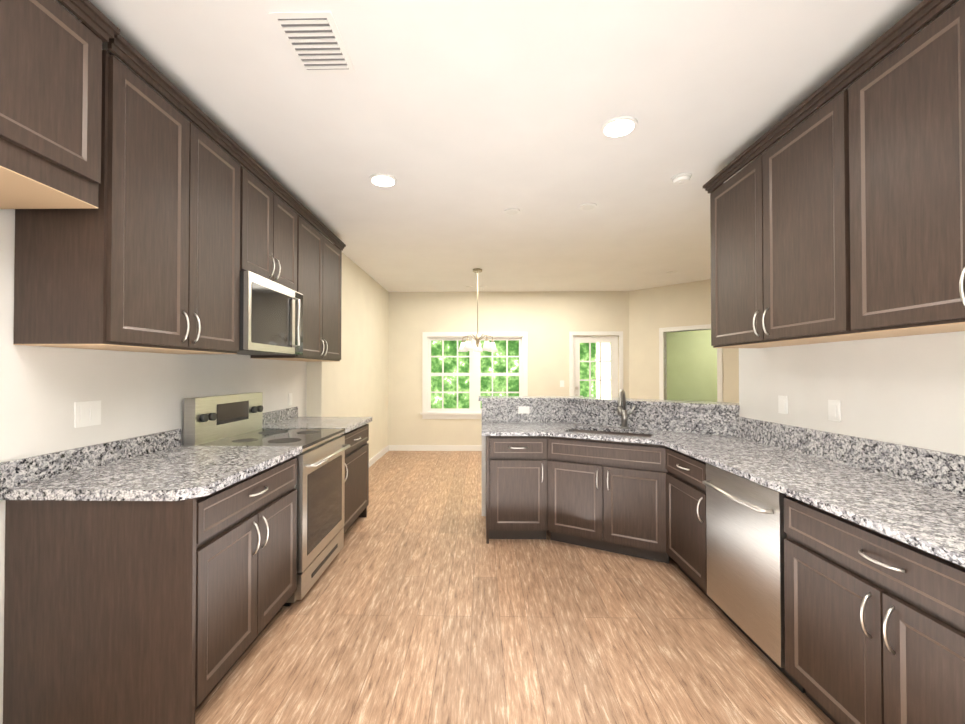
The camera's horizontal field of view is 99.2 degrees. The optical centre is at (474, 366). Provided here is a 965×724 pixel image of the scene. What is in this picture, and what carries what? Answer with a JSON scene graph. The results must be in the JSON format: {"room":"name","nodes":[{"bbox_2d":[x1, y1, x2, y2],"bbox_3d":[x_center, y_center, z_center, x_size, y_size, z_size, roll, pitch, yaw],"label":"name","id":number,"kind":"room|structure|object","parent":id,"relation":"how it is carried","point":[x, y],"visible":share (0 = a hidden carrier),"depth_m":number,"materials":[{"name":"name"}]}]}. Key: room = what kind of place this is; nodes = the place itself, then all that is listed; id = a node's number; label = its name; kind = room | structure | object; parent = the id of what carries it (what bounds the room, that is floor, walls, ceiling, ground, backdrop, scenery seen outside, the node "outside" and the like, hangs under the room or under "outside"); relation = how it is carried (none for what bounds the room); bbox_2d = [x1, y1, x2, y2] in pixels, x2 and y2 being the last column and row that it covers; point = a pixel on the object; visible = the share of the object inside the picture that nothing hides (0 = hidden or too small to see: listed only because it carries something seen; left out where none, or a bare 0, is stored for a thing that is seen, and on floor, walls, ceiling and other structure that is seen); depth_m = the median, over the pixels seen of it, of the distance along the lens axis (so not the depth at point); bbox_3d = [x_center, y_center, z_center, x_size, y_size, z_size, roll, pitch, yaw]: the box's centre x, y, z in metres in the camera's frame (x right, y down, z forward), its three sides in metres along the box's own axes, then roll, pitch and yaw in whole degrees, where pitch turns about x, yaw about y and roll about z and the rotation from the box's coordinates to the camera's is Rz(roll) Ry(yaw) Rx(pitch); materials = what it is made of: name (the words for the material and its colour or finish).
{"room":"kitchen","nodes":[
{"label":"kitchen","id":0,"kind":"room"},
{"bbox_2d":[0,209,388,723],"bbox_3d":[-1.762,0.024,2.944,0.280,2.850,9.120,0,-1,1],"label":"wall","id":1,"kind":"structure","parent":0,"point":[44,389],"depth_m":2.28,"materials":[{"name":"paint"}]},
{"bbox_2d":[0,0,111,211],"bbox_3d":[-1.610,-0.930,1.293,0.395,0.640,0.547,0,-1,1],"label":"upper cabinet","id":2,"kind":"object","parent":1,"relation":"attached to","point":[56,73],"depth_m":1.40,"materials":[{"name":"brown wood"}]},
{"bbox_2d":[74,400,100,427],"bbox_3d":[-1.796,0.217,1.912,0.009,0.115,0.124,0,-1,1],"label":"electrical outlet","id":3,"kind":"object","parent":1,"relation":"attached to","point":[87,413],"visible":1,"depth_m":1.90,"materials":[{"name":"white plastic"}]},
{"bbox_2d":[13,44,251,355],"bbox_3d":[-1.606,-0.663,2.082,0.375,1.156,0.947,0,-1,1],"label":"upper cabinet","id":4,"kind":"object","parent":1,"relation":"attached to","point":[158,272],"depth_m":1.80,"materials":[{"name":"brown wood"}]},
{"bbox_2d":[0,408,297,487],"bbox_3d":[-1.771,0.427,2.804,0.020,0.101,2.500,0,-1,1],"label":"backsplash","id":5,"kind":"structure","parent":1,"relation":"attached to","point":[24,470],"depth_m":1.89,"materials":[{"name":"grey stone"}]},
{"bbox_2d":[252,168,299,292],"bbox_3d":[-1.591,-0.907,2.874,0.375,0.651,0.766,0,-1,1],"label":"upper cabinet","id":6,"kind":"object","parent":1,"relation":"attached to","point":[275,225],"depth_m":2.89,"materials":[{"name":"brown wood"}]},
{"bbox_2d":[237,271,302,354],"bbox_3d":[-1.544,-0.338,2.867,0.469,0.482,0.760,0,-1,1],"label":"microwave","id":7,"kind":"object","parent":6,"relation":"attached to","point":[271,317],"visible":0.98,"depth_m":2.73,"materials":[{"name":"grey metal"}]},
{"bbox_2d":[288,393,291,405],"bbox_3d":[-1.759,0.310,3.931,0.009,0.115,0.075,0,-1,1],"label":"electrical outlet","id":8,"kind":"object","parent":1,"relation":"attached to","point":[289,399],"visible":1,"depth_m":3.91,"materials":[{"name":"white plastic"}]},
{"bbox_2d":[250,212,343,361],"bbox_3d":[-1.575,-0.645,3.732,0.375,1.156,1.091,0,-1,1],"label":"upper cabinet","id":9,"kind":"object","parent":1,"relation":"attached to","point":[320,259],"depth_m":3.70,"materials":[{"name":"brown wood"}]},
{"bbox_2d":[369,445,388,466],"bbox_3d":[-1.562,1.431,5.815,0.014,0.100,3.060,0,-1,1],"label":"baseboard","id":10,"kind":"structure","parent":1,"relation":"attached to","point":[377,456],"depth_m":6.61,"materials":[{"name":"white wood"}]},
{"bbox_2d":[56,0,958,291],"bbox_3d":[2.206,-1.452,2.827,8.380,0.100,9.400,0,-1,1],"label":"ceiling","id":11,"kind":"structure","parent":0,"point":[466,124],"depth_m":2.25,"materials":[{"name":"paint"}]},
{"bbox_2d":[268,11,355,73],"bbox_3d":[-0.693,-1.408,1.800,0.250,0.012,0.330,0,-1,1],"label":"ceiling vent","id":12,"kind":"object","parent":11,"relation":"in","point":[313,40],"visible":1,"depth_m":1.77,"materials":[{"name":"white metal"}]},
{"bbox_2d":[369,173,396,186],"bbox_3d":[-0.680,-1.393,3.070,0.208,0.014,0.208,0,-1,1],"label":"recessed light","id":13,"kind":"object","parent":11,"relation":"in","point":[382,180],"visible":0.94,"depth_m":3.05,"materials":[{"name":"white"}]},
{"bbox_2d":[458,268,496,351],"bbox_3d":[0.051,-0.795,5.780,0.558,1.150,0.540,0,-1,1],"label":"chandelier","id":14,"kind":"object","parent":11,"relation":"hanging from","point":[466,346],"visible":1,"depth_m":5.75,"materials":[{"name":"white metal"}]},
{"bbox_2d":[504,208,519,214],"bbox_3d":[0.341,-1.386,3.671,0.144,0.014,0.144,0,-1,1],"label":"recessed light","id":15,"kind":"object","parent":11,"relation":"in","point":[512,211],"visible":0.98,"depth_m":3.65,"materials":[{"name":"white plastic"}]},
{"bbox_2d":[580,203,596,210],"bbox_3d":[0.989,-1.388,3.559,0.144,0.014,0.144,0,-1,1],"label":"recessed light","id":16,"kind":"object","parent":11,"relation":"in","point":[588,206],"visible":1,"depth_m":3.54,"materials":[{"name":"white plastic"}]},
{"bbox_2d":[600,115,637,137],"bbox_3d":[0.848,-1.400,2.401,0.208,0.014,0.208,0,-1,1],"label":"recessed light","id":17,"kind":"object","parent":11,"relation":"in","point":[619,126],"visible":0.96,"depth_m":2.38,"materials":[{"name":"white"}]},
{"bbox_2d":[671,173,691,184],"bbox_3d":[1.530,-1.379,3.029,0.140,0.042,0.140,0,-1,1],"label":"smoke detector","id":18,"kind":"object","parent":11,"relation":"attached to","point":[681,179],"visible":1,"depth_m":3.00,"materials":[{"name":"white plastic"}]},
{"bbox_2d":[388,291,628,444],"bbox_3d":[0.640,0.073,7.410,4.360,2.850,0.140,0,-1,1],"label":"wall","id":19,"kind":"structure","parent":0,"point":[547,321],"depth_m":7.35,"materials":[{"name":"paint"}]},
{"bbox_2d":[389,445,481,450],"bbox_3d":[0.079,1.448,7.328,3.240,0.100,0.014,0,-1,1],"label":"baseboard","id":20,"kind":"structure","parent":19,"relation":"attached to","point":[391,447],"depth_m":7.34,"materials":[{"name":"white wood"}]},
{"bbox_2d":[420,332,527,418],"bbox_3d":[0.015,0.150,7.376,1.940,1.555,0.150,0,-1,1],"label":"window","id":21,"kind":"structure","parent":19,"relation":"in","point":[474,410],"depth_m":7.37,"materials":[{"name":"white wood"}]},
{"bbox_2d":[573,336,617,397],"bbox_3d":[2.174,0.464,7.341,0.800,2.043,0.104,0,-1,1],"label":"back door","id":22,"kind":"structure","parent":19,"relation":"in","point":[612,341],"depth_m":7.36,"materials":[{"name":"white wood"}]},
{"bbox_2d":[569,331,622,395],"bbox_3d":[2.174,0.432,7.299,0.950,2.130,0.018,0,-1,1],"label":"door frame","id":23,"kind":"structure","parent":19,"relation":"attached to","point":[571,364],"depth_m":7.30,"materials":[{"name":"white wood"}]},
{"bbox_2d":[195,451,833,723],"bbox_3d":[2.206,1.497,2.795,8.380,0.100,9.400,0,-1,1],"label":"floor","id":24,"kind":"structure","parent":0,"point":[421,602],"depth_m":2.17,"materials":[{"name":"brown wood"}]},
{"bbox_2d":[3,456,296,723],"bbox_3d":[-1.429,0.973,2.015,0.730,0.930,0.897,0,-1,1],"label":"base cabinet","id":25,"kind":"object","parent":24,"relation":"on","point":[150,578],"depth_m":1.57,"materials":[{"name":"brown wood"}]},
{"bbox_2d":[0,444,301,503],"bbox_3d":[-1.417,0.489,2.008,0.756,0.039,0.921,0,-1,1],"label":"countertop","id":26,"kind":"structure","parent":25,"relation":"on","point":[184,474],"depth_m":1.76,"materials":[{"name":"grey stone"}]},
{"bbox_2d":[184,392,349,605],"bbox_3d":[-1.356,0.821,2.850,0.786,1.254,0.764,0,-1,1],"label":"range","id":27,"kind":"object","parent":24,"relation":"on","point":[228,420],"visible":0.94,"depth_m":2.72,"materials":[{"name":"silver metal"}]},
{"bbox_2d":[300,424,368,533],"bbox_3d":[-1.399,0.991,3.626,0.730,0.930,0.781,0,-1,1],"label":"base cabinet","id":28,"kind":"object","parent":24,"relation":"on","point":[356,495],"depth_m":3.63,"materials":[{"name":"brown wood"}]},
{"bbox_2d":[262,416,371,431],"bbox_3d":[-1.387,0.507,3.644,0.756,0.039,0.805,0,-1,1],"label":"countertop","id":29,"kind":"structure","parent":28,"relation":"on","point":[347,423],"depth_m":3.60,"materials":[{"name":"grey stone"}]},
{"bbox_2d":[543,429,669,563],"bbox_3d":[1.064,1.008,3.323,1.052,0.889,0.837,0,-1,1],"label":"base cabinet","id":30,"kind":"object","parent":24,"relation":"on","point":[605,497],"depth_m":3.16,"materials":[{"name":"brown wood"}]},
{"bbox_2d":[482,404,756,543],"bbox_3d":[1.102,0.887,3.261,2.086,1.129,0.252,0,-1,1],"label":"kitchen peninsula","id":31,"kind":"object","parent":24,"relation":"on","point":[512,442],"depth_m":3.39,"materials":[{"name":"grey stone"}]},
{"bbox_2d":[518,406,529,413],"bbox_3d":[0.488,0.421,4.022,0.110,0.070,0.009,0,-1,1],"label":"outlet","id":32,"kind":"object","parent":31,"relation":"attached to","point":[523,409],"visible":1,"depth_m":4.02,"materials":[{"name":"white plastic"}]},
{"bbox_2d":[479,400,714,403],"bbox_3d":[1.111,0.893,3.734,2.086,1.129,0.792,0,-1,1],"label":"countertop","id":33,"kind":"structure","parent":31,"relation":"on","point":[483,401],"depth_m":3.92,"materials":[{"name":"stone"}]},
{"bbox_2d":[551,436,662,443],"bbox_3d":[1.044,0.550,3.481,1.962,0.031,1.062,0,-1,1],"label":"countertop","id":34,"kind":"structure","parent":31,"relation":"on","point":[558,439],"depth_m":3.15,"materials":[{"name":"grey stone"}]},
{"bbox_2d":[659,444,770,611],"bbox_3d":[1.668,1.001,2.694,0.684,0.889,0.569,0,-1,1],"label":"base cabinet","id":35,"kind":"object","parent":24,"relation":"on","point":[682,475],"depth_m":2.68,"materials":[{"name":"brown wood"}]},
{"bbox_2d":[702,463,804,692],"bbox_3d":[1.635,0.997,2.107,0.686,0.886,0.602,0,-1,1],"label":"dishwasher","id":36,"kind":"object","parent":24,"relation":"on","point":[746,535],"visible":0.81,"depth_m":2.03,"materials":[{"name":"grey metal"}]},
{"bbox_2d":[780,492,964,723],"bbox_3d":[1.666,0.986,1.318,0.636,0.889,0.967,0,-1,1],"label":"base cabinet","id":37,"kind":"object","parent":24,"relation":"on","point":[875,624],"depth_m":1.40,"materials":[{"name":"brown wood"}]},
{"bbox_2d":[655,436,964,567],"bbox_3d":[1.659,0.529,1.600,0.662,0.031,3.070,0,-1,1],"label":"countertop","id":38,"kind":"structure","parent":37,"relation":"on","point":[928,519],"depth_m":1.71,"materials":[{"name":"grey stone"}]},
{"bbox_2d":[596,329,716,401],"bbox_3d":[4.477,0.075,7.569,2.595,2.850,3.440,1,-1,-44],"label":"wall","id":39,"kind":"structure","parent":0,"point":[691,365],"depth_m":8.91,"materials":[{"name":"paint"}]},
{"bbox_2d":[629,279,738,402],"bbox_3d":[3.450,0.065,6.671,0.120,2.850,1.967,1,-1,-44],"label":"wall","id":40,"kind":"structure","parent":0,"point":[652,311],"depth_m":6.94,"materials":[{"name":"paint"}]},
{"bbox_2d":[659,324,722,401],"bbox_3d":[3.490,0.415,6.614,0.135,2.150,0.940,1,-1,-44],"label":"door frame","id":41,"kind":"structure","parent":40,"relation":"attached to","point":[662,384],"depth_m":6.80,"materials":[{"name":"white wood"}]},
{"bbox_2d":[739,331,964,455],"bbox_3d":[2.038,-0.001,0.724,0.120,2.850,4.820,0,-1,1],"label":"wall","id":42,"kind":"structure","parent":0,"point":[906,390],"depth_m":2.07,"materials":[{"name":"paint"}]},
{"bbox_2d":[707,96,850,347],"bbox_3d":[1.828,-0.691,2.317,0.349,1.096,1.157,0,-1,1],"label":"upper cabinet","id":43,"kind":"object","parent":42,"relation":"attached to","point":[768,222],"depth_m":2.27,"materials":[{"name":"brown wood"}]},
{"bbox_2d":[778,396,787,413],"bbox_3d":[2.009,0.246,2.672,0.009,0.115,0.075,0,-1,1],"label":"electrical outlet","id":44,"kind":"object","parent":42,"relation":"attached to","point":[782,404],"visible":1,"depth_m":2.66,"materials":[{"name":"white plastic"}]},
{"bbox_2d":[828,400,840,421],"bbox_3d":[2.002,0.242,2.282,0.009,0.115,0.075,0,-1,1],"label":"electrical outlet","id":45,"kind":"object","parent":42,"relation":"attached to","point":[834,410],"visible":1,"depth_m":2.27,"materials":[{"name":"white plastic"}]},
{"bbox_2d":[739,416,964,495],"bbox_3d":[1.980,0.437,1.594,0.020,0.154,3.068,0,-1,1],"label":"backsplash","id":46,"kind":"structure","parent":42,"relation":"attached to","point":[921,465],"depth_m":2.05,"materials":[{"name":"grey stone"}]},
{"bbox_2d":[827,0,964,339],"bbox_3d":[1.809,-0.702,1.316,0.349,1.096,1.114,0,-1,1],"label":"upper cabinet","id":47,"kind":"object","parent":42,"relation":"attached to","point":[839,216],"depth_m":1.59,"materials":[{"name":"brown wood"}]},
{"label":"outside","id":48,"kind":"structure","parent":0,"visible":0},
{"bbox_2d":[431,340,595,408],"bbox_3d":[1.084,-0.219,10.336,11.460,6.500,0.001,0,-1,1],"label":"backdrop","id":49,"kind":"structure","parent":48,"point":[450,366],"depth_m":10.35,"materials":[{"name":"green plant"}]}
]}

